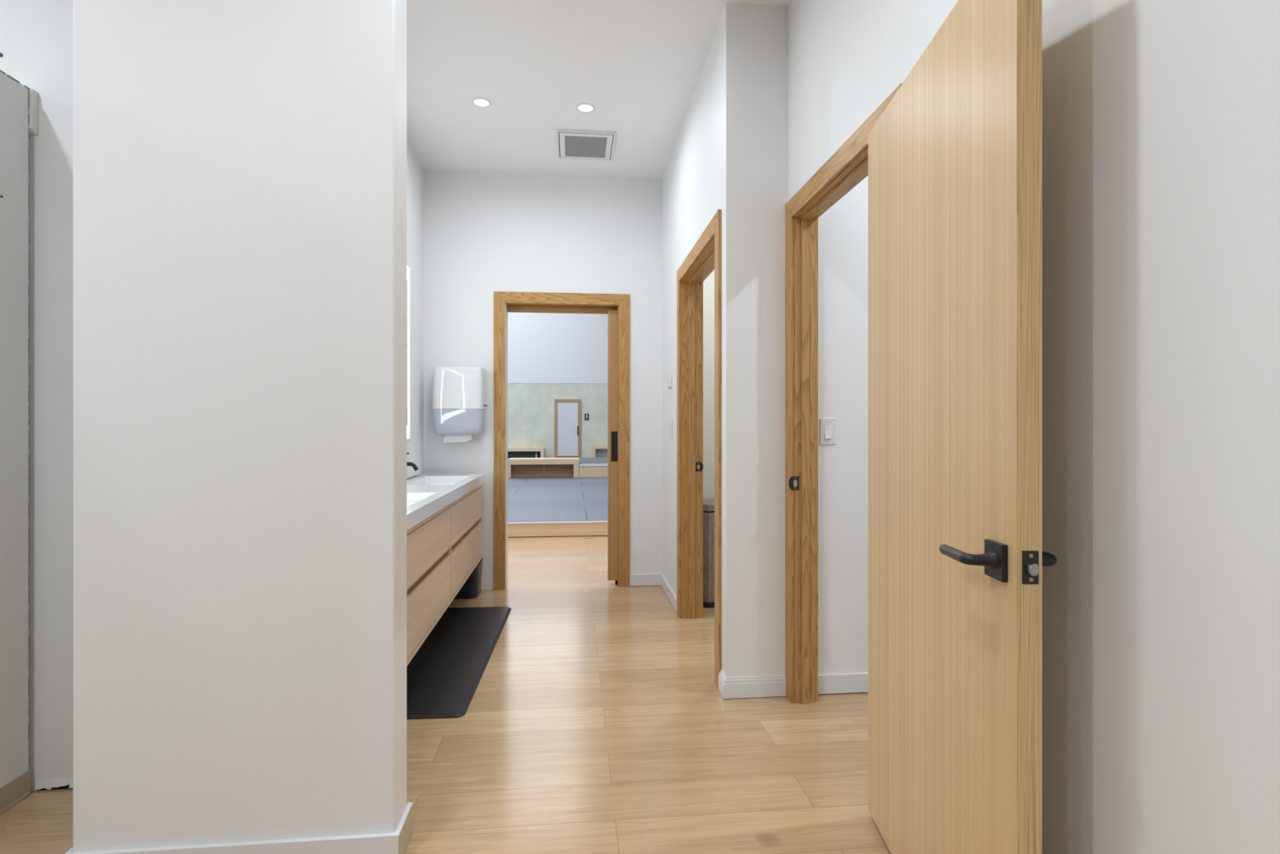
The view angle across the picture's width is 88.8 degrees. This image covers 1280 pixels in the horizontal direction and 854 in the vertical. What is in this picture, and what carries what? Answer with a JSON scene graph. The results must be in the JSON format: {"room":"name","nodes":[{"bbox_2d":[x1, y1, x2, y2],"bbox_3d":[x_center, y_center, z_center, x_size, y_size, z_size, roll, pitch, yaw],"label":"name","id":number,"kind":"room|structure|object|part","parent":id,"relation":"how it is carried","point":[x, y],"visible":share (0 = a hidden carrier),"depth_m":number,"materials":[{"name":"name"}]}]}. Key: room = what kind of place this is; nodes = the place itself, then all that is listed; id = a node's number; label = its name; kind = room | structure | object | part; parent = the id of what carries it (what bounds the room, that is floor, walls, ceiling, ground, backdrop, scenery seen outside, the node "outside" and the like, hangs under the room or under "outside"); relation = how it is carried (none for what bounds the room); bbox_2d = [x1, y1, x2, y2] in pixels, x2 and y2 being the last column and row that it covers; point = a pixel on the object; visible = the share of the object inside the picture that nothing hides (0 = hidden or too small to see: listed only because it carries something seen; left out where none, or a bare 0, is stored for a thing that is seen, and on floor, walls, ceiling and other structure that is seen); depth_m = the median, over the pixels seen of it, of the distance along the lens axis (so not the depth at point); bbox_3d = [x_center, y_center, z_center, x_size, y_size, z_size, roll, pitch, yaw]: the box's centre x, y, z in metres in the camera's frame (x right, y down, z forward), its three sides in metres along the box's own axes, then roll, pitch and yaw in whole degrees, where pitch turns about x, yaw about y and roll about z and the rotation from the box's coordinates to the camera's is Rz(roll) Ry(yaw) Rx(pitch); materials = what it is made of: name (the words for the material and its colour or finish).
{"room":"restroom","nodes":[
{"label":"restroom","id":0,"kind":"room"},
{"bbox_2d":[0,69,37,815],"bbox_3d":[-1.885,0.046,1.204,0.096,2.238,1.779,0,0,-6],"label":"wall partition","id":1,"kind":"structure","parent":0,"point":[18,101],"depth_m":2.02,"materials":[{"name":"grey paint"}]},
{"bbox_2d":[0,0,72,791],"bbox_3d":[-2.656,-0.330,2.080,3.540,2.990,0.120,0,0,-6],"label":"wall","id":2,"kind":"structure","parent":0,"point":[36,36],"depth_m":2.10,"materials":[{"name":"white paint"}]},
{"bbox_2d":[34,777,72,790],"bbox_3d":[-1.683,1.147,2.115,0.504,0.032,0.006,0,0,-6],"label":"trim","id":3,"kind":"structure","parent":2,"relation":"attached to","point":[42,784],"depth_m":2.09,"materials":[{"name":"white paint"}]},
{"bbox_2d":[36,784,72,790],"bbox_3d":[-1.681,1.157,2.119,0.512,0.015,0.001,0,0,-6],"label":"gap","id":4,"kind":"structure","parent":2,"relation":"attached to","point":[68,785],"depth_m":2.10,"materials":[{"name":"black"}]},
{"bbox_2d":[72,0,406,852],"bbox_3d":[-1.053,-0.330,1.764,0.792,2.990,0.135,0,0,-6],"label":"wall","id":5,"kind":"structure","parent":0,"point":[239,166],"depth_m":1.70,"materials":[{"name":"white paint"}]},
{"bbox_2d":[64,802,412,853],"bbox_3d":[-1.053,1.120,1.760,0.820,0.086,0.154,0,0,-6],"label":"baseboard","id":6,"kind":"structure","parent":5,"relation":"attached to","point":[386,842],"depth_m":1.70,"materials":[{"name":"white wood"}]},
{"bbox_2d":[398,802,413,853],"bbox_3d":[-0.645,1.121,1.802,0.001,0.082,0.153,0,0,-6],"label":"baseboard","id":7,"kind":"structure","parent":5,"relation":"attached to","point":[406,833],"depth_m":1.80,"materials":[{"name":"wood"}]},
{"bbox_2d":[406,141,423,479],"bbox_3d":[-1.465,-0.330,3.454,0.130,2.990,2.370,0,0,-6],"label":"wall","id":8,"kind":"structure","parent":0,"point":[412,171],"depth_m":4.35,"materials":[{"name":"white paint"}]},
{"bbox_2d":[406,263,409,439],"bbox_3d":[-1.374,-0.458,3.352,0.028,1.078,1.430,0,0,-6],"label":"wall mirror","id":9,"kind":"object","parent":8,"relation":"attached to","point":[407,265],"visible":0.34,"depth_m":4.02,"materials":[{"name":"white mirror"}]},
{"bbox_3d":[-1.365,-0.458,3.376,0.004,0.900,1.305,0,0,-6],"label":"glass","id":10,"kind":"part","parent":9,"relation":"part of","materials":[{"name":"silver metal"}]},
{"bbox_2d":[406,452,418,471],"bbox_3d":[-1.412,0.203,4.027,0.092,0.137,0.056,0,0,-6],"label":"faucet","id":11,"kind":"object","parent":8,"relation":"attached to","point":[408,464],"visible":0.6,"depth_m":4.02,"materials":[{"name":"black metal"}]},
{"bbox_3d":[-1.409,0.244,4.027,0.086,0.056,0.024,0,0,-6],"label":"spout","id":12,"kind":"part","parent":11,"relation":"part of","materials":[{"name":"black metal"}]},
{"bbox_2d":[406,483,482,666],"bbox_3d":[-1.196,0.656,3.457,0.402,0.535,2.262,0,0,-6],"label":"vanity cabinet","id":13,"kind":"object","parent":8,"relation":"attached to","point":[444,548],"visible":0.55,"depth_m":3.14,"materials":[{"name":"brown wood"}]},
{"bbox_3d":[-0.952,0.403,2.892,0.030,0.028,1.052,0,0,-6],"label":"rail","id":14,"kind":"part","parent":13,"relation":"part of","materials":[{"name":"brown wood"}]},
{"bbox_3d":[-0.947,0.784,2.893,0.020,0.232,1.046,0,0,-6],"label":"drawer","id":15,"kind":"part","parent":13,"relation":"part of","materials":[{"name":"brown wood"}]},
{"bbox_3d":[-0.947,0.525,2.893,0.020,0.209,1.046,0,0,-6],"label":"drawer","id":16,"kind":"part","parent":13,"relation":"part of","materials":[{"name":"brown wood"}]},
{"bbox_3d":[-1.196,0.913,3.457,0.401,0.021,2.226,0,0,-6],"label":"panel","id":17,"kind":"part","parent":13,"relation":"part of","materials":[{"name":"brown wood"}]},
{"bbox_2d":[406,473,484,530],"bbox_3d":[-1.189,0.359,3.458,0.419,0.059,2.283,0,0,-6],"label":"countertop","id":18,"kind":"structure","parent":13,"relation":"on","point":[426,494],"depth_m":3.44,"materials":[{"name":"white stone"}]},
{"bbox_2d":[406,492,436,506],"bbox_3d":[-1.143,0.359,2.973,0.303,0.057,0.648,0,0,-6],"label":"basin","id":19,"kind":"object","parent":18,"relation":"in","point":[413,499],"depth_m":3.29,"materials":[{"name":"white ceramic"}]},
{"bbox_2d":[406,475,470,484],"bbox_3d":[-1.255,0.359,4.066,0.303,0.057,0.670,0,0,-6],"label":"basin","id":20,"kind":"object","parent":18,"relation":"in","point":[427,480],"depth_m":4.38,"materials":[{"name":"white ceramic"}]},
{"bbox_3d":[-1.067,0.403,4.011,0.030,0.028,1.150,0,0,-6],"label":"rail","id":21,"kind":"part","parent":13,"relation":"part of","materials":[{"name":"brown wood"}]},
{"bbox_3d":[-1.062,0.784,4.011,0.020,0.232,1.144,0,0,-6],"label":"drawer","id":22,"kind":"part","parent":13,"relation":"part of","materials":[{"name":"brown wood"}]},
{"bbox_3d":[-1.062,0.525,4.011,0.020,0.209,1.144,0,0,-6],"label":"drawer","id":23,"kind":"part","parent":13,"relation":"part of","materials":[{"name":"brown wood"}]},
{"bbox_3d":[-1.311,0.656,4.573,0.401,0.535,0.018,0,0,-6],"label":"panel","id":24,"kind":"part","parent":13,"relation":"part of","materials":[{"name":"brown wood"}]},
{"bbox_2d":[0,535,890,853],"bbox_3d":[-0.857,1.215,8.356,14.000,0.100,26.000,0,0,-6],"label":"floor","id":25,"kind":"structure","parent":0,"point":[597,720],"depth_m":2.35,"materials":[{"name":"brown wood"}]},
{"bbox_2d":[406,606,511,719],"bbox_3d":[-1.011,1.158,3.395,0.494,0.013,1.592,0,0,-4],"label":"floor mat","id":26,"kind":"object","parent":25,"relation":"on","point":[444,675],"visible":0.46,"depth_m":3.20,"materials":[{"name":"grey rubber"}]},
{"bbox_2d":[453,558,483,599],"bbox_3d":[-1.274,1.048,4.522,0.348,0.233,0.237,0,0,-6],"label":"wastebasket","id":27,"kind":"object","parent":25,"relation":"on","point":[471,588],"visible":0.34,"depth_m":4.43,"materials":[{"name":"black plastic"}]},
{"bbox_2d":[507,457,607,537],"bbox_3d":[-1.441,1.079,14.059,13.800,0.160,14.294,0,0,-6],"label":"raised platform","id":28,"kind":"object","parent":25,"relation":"on","point":[538,506],"visible":0.21,"depth_m":8.12,"materials":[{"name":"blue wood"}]},
{"bbox_2d":[507,447,544,457],"bbox_3d":[-4.046,0.832,20.763,1.985,0.333,0.435,0,0,-6],"label":"bench","id":29,"kind":"object","parent":28,"relation":"on","point":[513,452],"visible":0.49,"depth_m":20.94,"materials":[{"name":"brown wood"}]},
{"bbox_3d":[-4.066,0.884,20.960,1.775,0.227,0.030,0,0,-6],"label":"panel","id":30,"kind":"part","parent":29,"relation":"part of","materials":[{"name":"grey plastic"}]},
{"bbox_3d":[-3.111,0.884,20.859,0.105,0.228,0.435,0,0,-6],"label":"panel","id":31,"kind":"part","parent":29,"relation":"part of","materials":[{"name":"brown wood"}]},
{"bbox_2d":[507,457,578,477],"bbox_3d":[-1.928,0.815,13.147,1.395,0.367,0.550,0,0,-6],"label":"bench","id":32,"kind":"object","parent":28,"relation":"on","point":[517,467],"visible":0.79,"depth_m":13.08,"materials":[{"name":"brown wood"}]},
{"bbox_3d":[-2.592,0.869,13.079,0.060,0.258,0.550,0,0,-6],"label":"panel","id":33,"kind":"part","parent":32,"relation":"part of","materials":[{"name":"brown wood"}]},
{"bbox_3d":[-1.951,0.869,13.134,1.225,0.258,0.030,0,0,-6],"label":"panel","id":34,"kind":"part","parent":32,"relation":"part of","materials":[{"name":"brown wood"}]},
{"bbox_3d":[-1.288,0.869,13.213,0.108,0.258,0.550,0,0,-6],"label":"panel","id":35,"kind":"part","parent":32,"relation":"part of","materials":[{"name":"brown wood"}]},
{"bbox_2d":[578,457,607,477],"bbox_3d":[0.295,0.862,14.405,3.275,0.273,2.600,0,0,-6],"label":"platform","id":36,"kind":"object","parent":28,"relation":"on","point":[588,467],"visible":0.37,"depth_m":13.01,"materials":[{"name":"brown wood"}]},
{"bbox_2d":[591,445,607,457],"bbox_3d":[-0.647,0.801,21.111,1.783,0.393,0.435,0,0,-6],"label":"bench","id":37,"kind":"object","parent":28,"relation":"on","point":[597,451],"visible":0.38,"depth_m":21.21,"materials":[{"name":"brown wood"}]},
{"bbox_3d":[-1.489,0.848,21.025,0.092,0.300,0.435,0,0,-6],"label":"panel","id":38,"kind":"part","parent":37,"relation":"part of","materials":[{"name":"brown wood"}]},
{"bbox_3d":[-0.668,0.848,21.308,1.599,0.300,0.030,0,0,-6],"label":"panel","id":39,"kind":"part","parent":37,"relation":"part of","materials":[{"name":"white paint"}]},
{"bbox_2d":[702,497,714,608],"bbox_3d":[0.552,0.828,4.381,0.334,0.673,0.322,0,0,-6],"label":"trash can","id":40,"kind":"object","parent":25,"relation":"on","point":[708,503],"visible":0.17,"depth_m":4.21,"materials":[{"name":"silver metal"}]},
{"bbox_3d":[0.552,0.498,4.381,0.316,0.015,0.304,0,0,-6],"label":"lid","id":41,"kind":"part","parent":40,"relation":"part of","materials":[{"name":"silver metal"}]},
{"bbox_2d":[507,311,607,457],"bbox_3d":[-2.177,-2.335,21.235,14.000,7.000,0.108,0,0,-6],"label":"wall","id":42,"kind":"structure","parent":0,"point":[544,348],"depth_m":21.12,"materials":[{"name":"white paint"}]},
{"bbox_2d":[554,399,581,457],"bbox_3d":[-2.339,0.049,21.134,0.848,1.898,0.074,0,0,-6],"label":"door frame","id":43,"kind":"structure","parent":42,"relation":"in","point":[569,414],"depth_m":21.15,"materials":[{"name":"brown wood"}]},
{"bbox_3d":[-2.720,0.049,21.110,0.085,1.898,0.044,0,0,-6],"label":"casing","id":44,"kind":"part","parent":43,"relation":"part of","materials":[{"name":"brown wood"}]},
{"bbox_3d":[-2.341,-0.856,21.149,0.677,0.088,0.044,0,0,-6],"label":"head casing","id":45,"kind":"part","parent":43,"relation":"part of","materials":[{"name":"brown wood"}]},
{"bbox_3d":[-1.961,0.049,21.188,0.085,1.898,0.044,0,0,-6],"label":"casing","id":46,"kind":"part","parent":43,"relation":"part of","materials":[{"name":"brown wood"}]},
{"bbox_2d":[584,413,588,420],"bbox_3d":[-1.728,-0.327,21.226,0.134,0.212,0.013,0,0,-6],"label":"restroom sign","id":47,"kind":"object","parent":42,"relation":"attached to","point":[586,415],"visible":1,"depth_m":21.22,"materials":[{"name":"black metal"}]},
{"bbox_2d":[423,169,714,589],"bbox_3d":[-0.990,-0.330,4.750,7.400,2.990,0.148,0,0,-6],"label":"wall","id":48,"kind":"structure","parent":0,"point":[485,233],"depth_m":4.73,"materials":[{"name":"white paint"}]},
{"bbox_2d":[431,365,487,435],"bbox_3d":[-1.253,-0.181,4.579,0.376,0.484,0.173,0,0,-6],"label":"paper towel dispenser","id":49,"kind":"object","parent":48,"relation":"attached to","point":[459,393],"visible":1,"depth_m":4.50,"materials":[{"name":"white plastic"}]},
{"bbox_2d":[443,434,471,442],"bbox_3d":[-1.267,0.079,4.550,0.193,0.059,0.016,0,0,-6],"label":"paper towel","id":50,"kind":"object","parent":49,"relation":"hanging from","point":[447,437],"visible":1,"depth_m":4.55,"materials":[{"name":"white paper"}]},
{"bbox_2d":[493,291,629,590],"bbox_3d":[-0.569,0.098,4.802,0.976,2.135,0.158,0,0,-6],"label":"door frame","id":51,"kind":"structure","parent":48,"relation":"in","point":[504,302],"depth_m":4.75,"materials":[{"name":"brown wood"}]},
{"bbox_3d":[-1.007,0.098,4.685,0.080,2.135,0.014,0,0,-6],"label":"casing","id":52,"kind":"part","parent":51,"relation":"part of","materials":[{"name":"brown wood"}]},
{"bbox_3d":[-0.561,-0.930,4.730,0.975,0.080,0.014,0,0,-6],"label":"head casing","id":53,"kind":"part","parent":51,"relation":"part of","materials":[{"name":"brown wood"}]},
{"bbox_2d":[607,310,617,580],"bbox_3d":[0.177,0.135,4.875,0.834,1.995,0.044,0,0,-6],"label":"pocket door","id":54,"kind":"structure","parent":51,"relation":"attached to","point":[612,315],"depth_m":4.82,"materials":[{"name":"brown wood"}]},
{"bbox_3d":[-0.188,0.143,4.818,0.051,0.222,0.003,0,0,-6],"label":"flush pull","id":55,"kind":"part","parent":54,"relation":"part of","materials":[{"name":"black metal"}]},
{"bbox_3d":[-0.116,0.098,4.776,0.080,2.135,0.014,0,0,-6],"label":"casing","id":56,"kind":"part","parent":51,"relation":"part of","materials":[{"name":"brown wood"}]},
{"bbox_2d":[629,573,662,586],"bbox_3d":[0.045,1.121,4.793,0.243,0.085,0.014,0,0,-6],"label":"baseboard","id":57,"kind":"structure","parent":48,"relation":"attached to","point":[635,580],"depth_m":4.79,"materials":[{"name":"white wood"}]},
{"bbox_2d":[406,0,791,178],"bbox_3d":[-0.513,-1.885,0.098,7.400,0.120,9.500,0,0,-6],"label":"ceiling","id":58,"kind":"structure","parent":0,"point":[640,63],"depth_m":3.42,"materials":[{"name":"white paint"}]},
{"bbox_2d":[471,97,491,107],"bbox_3d":[-0.891,-1.823,3.674,0.112,0.004,0.112,0,0,-6],"label":"recessed light","id":59,"kind":"object","parent":58,"relation":"in","point":[481,102],"visible":1,"depth_m":3.67,"materials":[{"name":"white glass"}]},
{"bbox_2d":[575,102,595,112],"bbox_3d":[-0.312,-1.823,3.737,0.112,0.004,0.112,0,0,-6],"label":"recessed light","id":60,"kind":"object","parent":58,"relation":"in","point":[583,107],"visible":1,"depth_m":3.73,"materials":[{"name":"white plastic"}]},
{"bbox_2d":[555,128,616,160],"bbox_3d":[-0.351,-1.815,4.226,0.369,0.020,0.416,0,0,-6],"label":"ceiling vent","id":61,"kind":"object","parent":58,"relation":"in","point":[574,144],"visible":1,"depth_m":4.20,"materials":[{"name":"white metal"}]},
{"bbox_2d":[662,20,719,596],"bbox_3d":[0.322,-0.330,3.877,0.122,2.990,1.893,0,0,-6],"label":"wall","id":62,"kind":"structure","parent":0,"point":[691,180],"depth_m":4.04,"materials":[{"name":"white paint"}]},
{"bbox_2d":[661,573,676,613],"bbox_3d":[0.197,1.121,4.431,0.014,0.085,0.739,0,0,-6],"label":"baseboard","id":63,"kind":"structure","parent":62,"relation":"attached to","point":[666,587],"depth_m":4.39,"materials":[{"name":"white wood"}]},
{"bbox_2d":[666,376,671,388],"bbox_3d":[0.196,-0.297,4.385,0.024,0.076,0.085,0,0,-6],"label":"wall sensor","id":64,"kind":"object","parent":62,"relation":"attached to","point":[669,378],"visible":1,"depth_m":4.34,"materials":[{"name":"white plastic"}]},
{"bbox_2d":[670,421,672,439],"bbox_3d":[0.208,0.020,4.354,0.008,0.118,0.070,0,0,-6],"label":"light switch","id":65,"kind":"object","parent":62,"relation":"attached to","point":[671,422],"visible":1,"depth_m":4.34,"materials":[{"name":"white plastic"}]},
{"bbox_2d":[676,208,721,688],"bbox_3d":[0.362,0.100,3.486,0.150,2.131,1.169,0,0,-6],"label":"door frame","id":66,"kind":"structure","parent":62,"relation":"in","point":[704,257],"depth_m":3.97,"materials":[{"name":"brown wood"}]},
{"bbox_3d":[0.239,0.100,4.020,0.014,2.131,0.080,0,0,-6],"label":"casing","id":67,"kind":"part","parent":66,"relation":"part of","materials":[{"name":"brown wood"}]},
{"bbox_3d":[0.295,-0.926,3.479,0.014,0.080,1.168,0,0,-6],"label":"head casing","id":68,"kind":"part","parent":66,"relation":"part of","materials":[{"name":"brown wood"}]},
{"bbox_3d":[0.362,0.242,3.986,0.043,0.056,0.002,0,0,-6],"label":"strike plate","id":69,"kind":"part","parent":66,"relation":"part of","materials":[{"name":"black metal"}]},
{"bbox_3d":[0.375,0.100,4.034,0.014,2.131,0.080,0,0,-6],"label":"casing","id":70,"kind":"part","parent":66,"relation":"part of","materials":[{"name":"brown wood"}]},
{"bbox_3d":[0.430,-0.926,3.493,0.014,0.080,1.168,0,0,-6],"label":"head casing","id":71,"kind":"part","parent":66,"relation":"part of","materials":[{"name":"brown wood"}]},
{"bbox_3d":[0.350,0.100,2.937,0.014,2.131,0.080,0,0,-6],"label":"casing","id":72,"kind":"part","parent":66,"relation":"part of","materials":[{"name":"brown wood"}]},
{"bbox_2d":[720,2,867,677],"bbox_3d":[1.630,-0.330,2.999,2.545,2.990,0.120,0,0,-6],"label":"wall","id":73,"kind":"structure","parent":0,"point":[754,37],"depth_m":2.83,"materials":[{"name":"white paint"}]},
{"bbox_2d":[718,669,786,698],"bbox_3d":[0.489,1.119,2.859,0.274,0.087,0.103,0,0,-6],"label":"baseboard","id":74,"kind":"structure","parent":73,"relation":"attached to","point":[753,686],"depth_m":2.81,"materials":[{"name":"white wood"}]},
{"bbox_2d":[819,417,835,444],"bbox_3d":[0.820,0.019,2.849,0.070,0.114,0.012,0,0,-6],"label":"light switch","id":75,"kind":"object","parent":73,"relation":"attached to","point":[827,425],"visible":1,"depth_m":2.85,"materials":[{"name":"white plastic"}]},
{"bbox_3d":[0.820,0.019,2.850,0.033,0.067,0.002,0,0,-6],"label":"rocker frame","id":76,"kind":"part","parent":75,"relation":"part of","materials":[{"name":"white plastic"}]},
{"bbox_2d":[817,672,867,693],"bbox_3d":[1.677,1.119,2.936,1.864,0.083,0.014,0,0,-6],"label":"baseboard","id":77,"kind":"structure","parent":73,"relation":"attached to","point":[850,682],"depth_m":2.85,"materials":[{"name":"white wood"}]},
{"bbox_2d":[788,0,1279,853],"bbox_3d":[1.064,-0.330,-0.817,0.090,2.990,7.357,0,0,-6],"label":"wall","id":78,"kind":"structure","parent":0,"point":[1161,118],"depth_m":1.05,"materials":[{"name":"white paint"}]},
{"bbox_2d":[785,83,902,704],"bbox_3d":[0.734,0.100,2.342,0.130,2.131,1.007,0,0,-6],"label":"door frame","id":79,"kind":"structure","parent":78,"relation":"in","point":[847,166],"depth_m":2.76,"materials":[{"name":"brown wood"}]},
{"bbox_3d":[0.641,0.100,2.799,0.014,2.131,0.080,0,0,-6],"label":"casing","id":80,"kind":"part","parent":79,"relation":"part of","materials":[{"name":"brown wood"}]},
{"bbox_3d":[0.649,0.236,2.753,0.044,0.057,0.002,0,0,-6],"label":"strike plate","id":81,"kind":"part","parent":79,"relation":"part of","materials":[{"name":"black metal"}]},
{"bbox_3d":[0.744,0.100,2.809,0.014,2.131,0.080,0,0,-6],"label":"casing","id":82,"kind":"part","parent":79,"relation":"part of","materials":[{"name":"brown wood"}]},
{"bbox_3d":[0.792,-0.926,2.349,0.014,0.080,1.006,0,0,-6],"label":"head casing","id":83,"kind":"part","parent":79,"relation":"part of","materials":[{"name":"brown wood"}]},
{"bbox_3d":[0.688,-0.926,2.338,0.014,0.080,1.006,0,0,-6],"label":"head casing","id":84,"kind":"part","parent":79,"relation":"part of","materials":[{"name":"brown wood"}]},
{"bbox_2d":[867,0,1057,853],"bbox_3d":[0.683,0.134,1.532,0.170,2.018,0.864,0,0,3],"label":"wooden door","id":85,"kind":"structure","parent":79,"relation":"attached to","point":[957,558],"depth_m":1.33,"materials":[{"name":"brown wood"}]},
{"bbox_3d":[0.639,0.239,1.174,0.010,0.065,0.065,0,0,3],"label":"door handle","id":86,"kind":"part","parent":85,"relation":"part of","materials":[{"name":"black metal"}]},
{"bbox_3d":[0.663,0.239,1.111,0.027,0.056,0.002,0,0,3],"label":"latch plate","id":87,"kind":"part","parent":85,"relation":"part of","materials":[{"name":"black metal"}]}
]}

